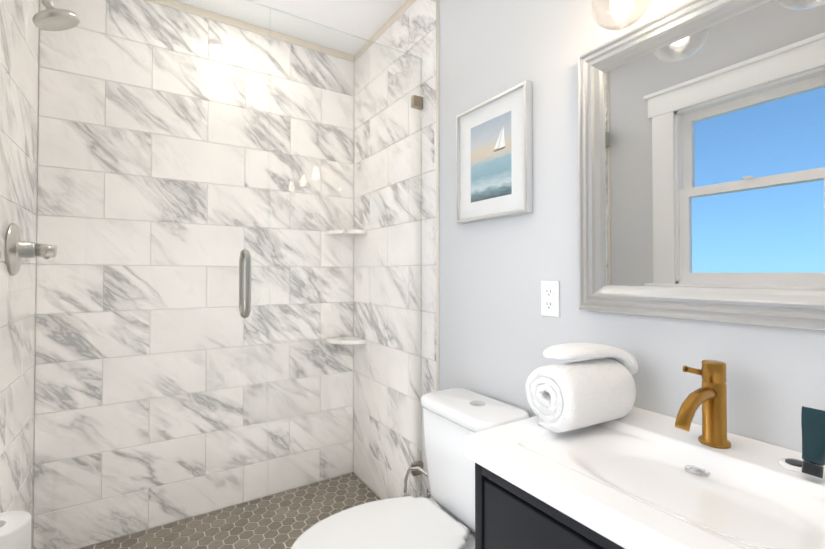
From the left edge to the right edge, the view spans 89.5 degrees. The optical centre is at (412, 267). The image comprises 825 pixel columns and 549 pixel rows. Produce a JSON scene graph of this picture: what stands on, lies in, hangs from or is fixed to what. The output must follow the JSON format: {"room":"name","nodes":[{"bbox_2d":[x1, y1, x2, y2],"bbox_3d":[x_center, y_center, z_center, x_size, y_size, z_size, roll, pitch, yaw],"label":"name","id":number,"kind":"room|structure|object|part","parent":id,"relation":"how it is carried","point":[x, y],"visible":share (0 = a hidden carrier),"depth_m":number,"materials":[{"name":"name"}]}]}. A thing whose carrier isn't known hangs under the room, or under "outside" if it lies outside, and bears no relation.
{"room":"bathroom","nodes":[
{"label":"bathroom","id":0,"kind":"room"},
{"bbox_2d":[79,472,381,548],"bbox_3d":[-0.768,1.244,1.789,1.670,0.096,0.900,1,-1,-33],"label":"floor","id":1,"kind":"structure","parent":0,"point":[251,516],"depth_m":1.96,"materials":[{"name":"tile"}]},
{"bbox_2d":[82,472,380,548],"bbox_3d":[-0.760,1.192,1.777,1.406,0.001,0.666,1,-1,-33],"label":"tiles","id":2,"kind":"structure","parent":1,"relation":"on","point":[199,533],"depth_m":1.95,"materials":[{"name":"grey tile"}]},
{"bbox_2d":[175,0,406,54],"bbox_3d":[-0.086,-1.333,0.760,1.670,0.100,3.430,1,-1,-33],"label":"ceiling","id":3,"kind":"structure","parent":0,"point":[365,20],"depth_m":2.09,"materials":[{"name":"paint"}]},
{"bbox_2d":[440,0,824,451],"bbox_3d":[0.567,-0.047,1.159,0.120,2.460,3.430,1,-1,-33],"label":"wall","id":4,"kind":"structure","parent":0,"point":[499,333],"depth_m":1.29,"materials":[{"name":"paint"}]},
{"bbox_2d":[354,0,439,492],"bbox_3d":[-0.117,-0.034,2.111,0.008,2.460,0.853,1,-1,-33],"label":"wall","id":5,"kind":"structure","parent":4,"relation":"attached to","point":[427,218],"depth_m":1.76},
{"bbox_2d":[354,0,435,498],"bbox_3d":[-0.118,-0.034,2.111,0.012,2.457,0.826,1,-1,-33],"label":"wall tiles","id":6,"kind":"structure","parent":5,"relation":"attached to","point":[403,28],"depth_m":2.04,"materials":[{"name":"stone"}]},
{"bbox_2d":[436,0,437,390],"bbox_3d":[0.108,-0.039,1.756,0.010,2.460,0.012,1,-1,-33],"label":"trim","id":7,"kind":"structure","parent":4,"relation":"attached to","point":[436,195],"depth_m":1.76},
{"bbox_2d":[456,80,532,223],"bbox_3d":[0.277,-0.383,1.479,0.028,0.420,0.357,1,-1,-33],"label":"picture","id":8,"kind":"object","parent":4,"relation":"attached to","point":[493,157],"visible":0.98,"depth_m":1.45,"materials":[{"name":"white wood"}]},
{"bbox_2d":[471,111,511,202],"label":"art","id":9,"kind":"object","parent":8,"relation":"attached to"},
{"bbox_2d":[541,281,559,316],"bbox_3d":[0.418,0.096,1.269,0.009,0.109,0.068,1,-1,-33],"label":"electrical outlet","id":10,"kind":"object","parent":4,"relation":"attached to","point":[550,300],"visible":1,"depth_m":1.26,"materials":[{"name":"white plastic"}]},
{"bbox_2d":[544,288,553,296],"bbox_3d":[0.416,0.077,1.268,0.003,0.027,0.033,1,-1,-33],"label":"receptacle","id":11,"kind":"object","parent":10,"relation":"attached to","point":[548,292],"depth_m":1.27,"materials":[{"name":"white plastic"}]},
{"bbox_2d":[544,301,553,309],"bbox_3d":[0.416,0.116,1.267,0.003,0.027,0.033,1,-1,-33],"label":"receptacle","id":12,"kind":"object","parent":10,"relation":"attached to","point":[548,305],"depth_m":1.27,"materials":[{"name":"white plastic"}]},
{"bbox_2d":[591,0,652,30],"bbox_3d":[0.645,-0.685,0.744,0.206,0.276,0.720,1,-1,-33],"label":"sconce","id":13,"kind":"object","parent":4,"relation":"attached to","point":[620,5],"visible":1,"depth_m":0.94,"materials":[{"name":"clear glass"}]},
{"bbox_3d":[0.472,-0.621,0.941,0.044,0.082,0.044,1,-1,-33],"label":"bulb","id":14,"kind":"part","parent":13,"relation":"part of","materials":[{"name":"white glass"}]},
{"bbox_2d":[578,0,824,330],"bbox_3d":[0.634,-0.239,0.912,0.035,0.708,0.605,1,-1,-33],"label":"mirror","id":15,"kind":"object","parent":4,"relation":"attached to","point":[701,151],"visible":1,"depth_m":0.90,"materials":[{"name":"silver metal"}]},
{"bbox_3d":[0.157,1.221,0.345,1.670,0.100,2.530,1,-1,-33],"label":"floor","id":16,"kind":"structure","parent":0,"visible":0},
{"bbox_2d":[0,510,30,548],"bbox_3d":[-0.851,0.852,0.839,0.170,0.653,0.170,1,-1,-33],"label":"toilet paper roll","id":17,"kind":"object","parent":16,"relation":"on","point":[15,529],"visible":1,"depth_m":0.85,"materials":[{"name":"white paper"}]},
{"bbox_2d":[291,388,528,548],"bbox_3d":[-0.072,0.818,1.350,0.715,0.735,0.606,1,-1,-33],"label":"toilet","id":18,"kind":"object","parent":16,"relation":"on","point":[442,516],"visible":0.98,"depth_m":1.30,"materials":[{"name":"white ceramic"}]},
{"bbox_3d":[-0.101,0.793,1.201,0.504,0.031,0.386,1,-1,-33],"label":"seat lid","id":19,"kind":"part","parent":18,"relation":"part of","materials":[{"name":"white plastic"}]},
{"bbox_3d":[0.199,0.661,1.395,0.192,0.330,0.364,1,-1,-33],"label":"tank","id":20,"kind":"part","parent":18,"relation":"part of","materials":[{"name":"white ceramic"}]},
{"bbox_3d":[-0.031,1.008,1.243,0.634,0.352,0.360,1,-1,-33],"label":"bowl","id":21,"kind":"part","parent":18,"relation":"part of","materials":[{"name":"white ceramic"}]},
{"bbox_3d":[0.197,0.475,1.396,0.204,0.039,0.380,1,-1,-33],"label":"tank lid","id":22,"kind":"part","parent":18,"relation":"part of","materials":[{"name":"white ceramic"}]},
{"bbox_2d":[464,360,824,548],"bbox_3d":[0.471,0.682,0.738,0.482,0.990,0.600,1,-1,-33],"label":"bathroom vanity","id":23,"kind":"object","parent":16,"relation":"on","point":[636,478],"visible":0.85,"depth_m":0.73,"materials":[{"name":"white ceramic"}]},
{"bbox_3d":[0.293,0.578,0.626,0.016,0.295,0.528,1,-1,-33],"label":"drawer","id":24,"kind":"part","parent":23,"relation":"part of","materials":[{"name":"black wood"}]},
{"bbox_3d":[0.292,0.406,0.627,0.018,0.030,0.536,1,-1,-33],"label":"rail","id":25,"kind":"part","parent":23,"relation":"part of","materials":[{"name":"black wood"}]},
{"bbox_2d":[525,343,637,432],"bbox_3d":[0.398,0.264,0.956,0.249,0.170,0.139,0,-1,-28],"label":"towel","id":26,"kind":"object","parent":23,"relation":"on","point":[566,397],"visible":1,"depth_m":0.90,"materials":[{"name":"white fabric"}]},
{"bbox_2d":[675,360,730,448],"bbox_3d":[0.540,0.267,0.803,0.166,0.160,0.081,1,-1,-33],"label":"faucet","id":27,"kind":"object","parent":23,"relation":"on","point":[712,395],"depth_m":0.80,"materials":[{"name":"gold metal"}]},
{"bbox_2d":[801,406,824,478],"bbox_3d":[0.659,0.290,0.683,0.049,0.105,0.041,1,-1,-33],"label":"tube","id":28,"kind":"object","parent":23,"relation":"on","point":[813,434],"visible":1,"depth_m":0.68,"materials":[{"name":"teal plastic"}]},
{"bbox_3d":[-0.979,-0.034,2.136,1.670,2.460,0.118,1,-1,-33],"label":"wall","id":29,"kind":"structure","parent":0,"visible":0},
{"bbox_2d":[32,0,353,548],"bbox_3d":[-0.945,-0.034,2.083,1.430,2.460,0.010,1,-1,-33],"label":"wall","id":30,"kind":"structure","parent":29,"relation":"attached to","point":[176,265],"depth_m":1.98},
{"bbox_2d":[33,0,353,548],"bbox_3d":[-0.944,-0.034,2.082,1.407,2.457,0.012,1,-1,-33],"label":"wall tiles","id":31,"kind":"structure","parent":30,"relation":"attached to","point":[256,250],"depth_m":1.98,"materials":[{"name":"stone"}]},
{"bbox_2d":[325,336,366,344],"bbox_3d":[-0.373,0.414,2.329,0.175,0.022,0.175,1,-1,-33],"label":"corner shelf","id":32,"kind":"object","parent":29,"relation":"attached to","point":[341,340],"depth_m":2.30,"materials":[{"name":"stone"}]},
{"bbox_2d":[326,230,366,235],"bbox_3d":[-0.373,-0.195,2.337,0.175,0.022,0.175,1,-1,-33],"label":"corner shelf","id":33,"kind":"object","parent":29,"relation":"attached to","point":[345,233],"depth_m":2.30,"materials":[{"name":"stone"}]},
{"bbox_3d":[-1.330,-0.046,1.248,0.120,2.460,1.235,1,-1,-33],"label":"wall","id":34,"kind":"structure","parent":0,"visible":0},
{"bbox_2d":[0,134,35,441],"bbox_3d":[-1.346,-0.044,1.390,0.008,2.460,0.744,1,-1,-33],"label":"wall","id":35,"kind":"structure","parent":34,"relation":"attached to","point":[21,263],"depth_m":1.45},
{"bbox_2d":[0,0,38,548],"bbox_3d":[-1.345,-0.044,1.390,0.012,2.457,0.717,1,-1,-33],"label":"wall tiles","id":36,"kind":"structure","parent":35,"relation":"attached to","point":[5,286],"depth_m":1.46,"materials":[{"name":"stone"}]},
{"bbox_2d":[5,223,56,275],"bbox_3d":[-1.286,-0.059,1.415,0.113,0.176,0.199,1,-1,-33],"label":"shower valve","id":37,"kind":"object","parent":36,"relation":"attached to","point":[25,249],"depth_m":1.39,"materials":[{"name":"silver metal"}]},
{"bbox_2d":[32,0,79,30],"bbox_3d":[-1.271,-0.918,1.457,0.170,0.171,0.136,1,-1,-33],"label":"shower head","id":38,"kind":"object","parent":36,"relation":"attached to","point":[69,18],"depth_m":1.45},
{"bbox_3d":[-0.552,1.139,1.454,1.410,0.104,0.100,1,-1,-33],"label":"curb","id":39,"kind":"object","parent":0,"visible":0},
{"bbox_2d":[0,0,422,548],"bbox_3d":[-0.552,0.072,1.469,1.407,2.022,0.133,1,-1,-33],"label":"glass","id":40,"kind":"object","parent":39,"relation":"on","point":[245,275],"visible":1,"depth_m":1.39,"materials":[{"name":"clear glass"}]},
{"bbox_3d":[-0.829,0.070,1.291,0.740,2.022,0.010,1,-1,-33],"label":"door panel","id":41,"kind":"part","parent":40,"relation":"part of","materials":[{"name":"clear glass"}]},
{"bbox_3d":[-0.584,0.058,1.449,0.028,0.238,0.133,1,-1,-33],"label":"handle","id":42,"kind":"part","parent":40,"relation":"part of","materials":[{"name":"silver metal"}]},
{"bbox_3d":[-0.238,0.075,1.670,0.655,2.022,0.010,1,-1,-33],"label":"fixed panel","id":43,"kind":"part","parent":40,"relation":"part of","materials":[{"name":"clear glass"}]}
]}

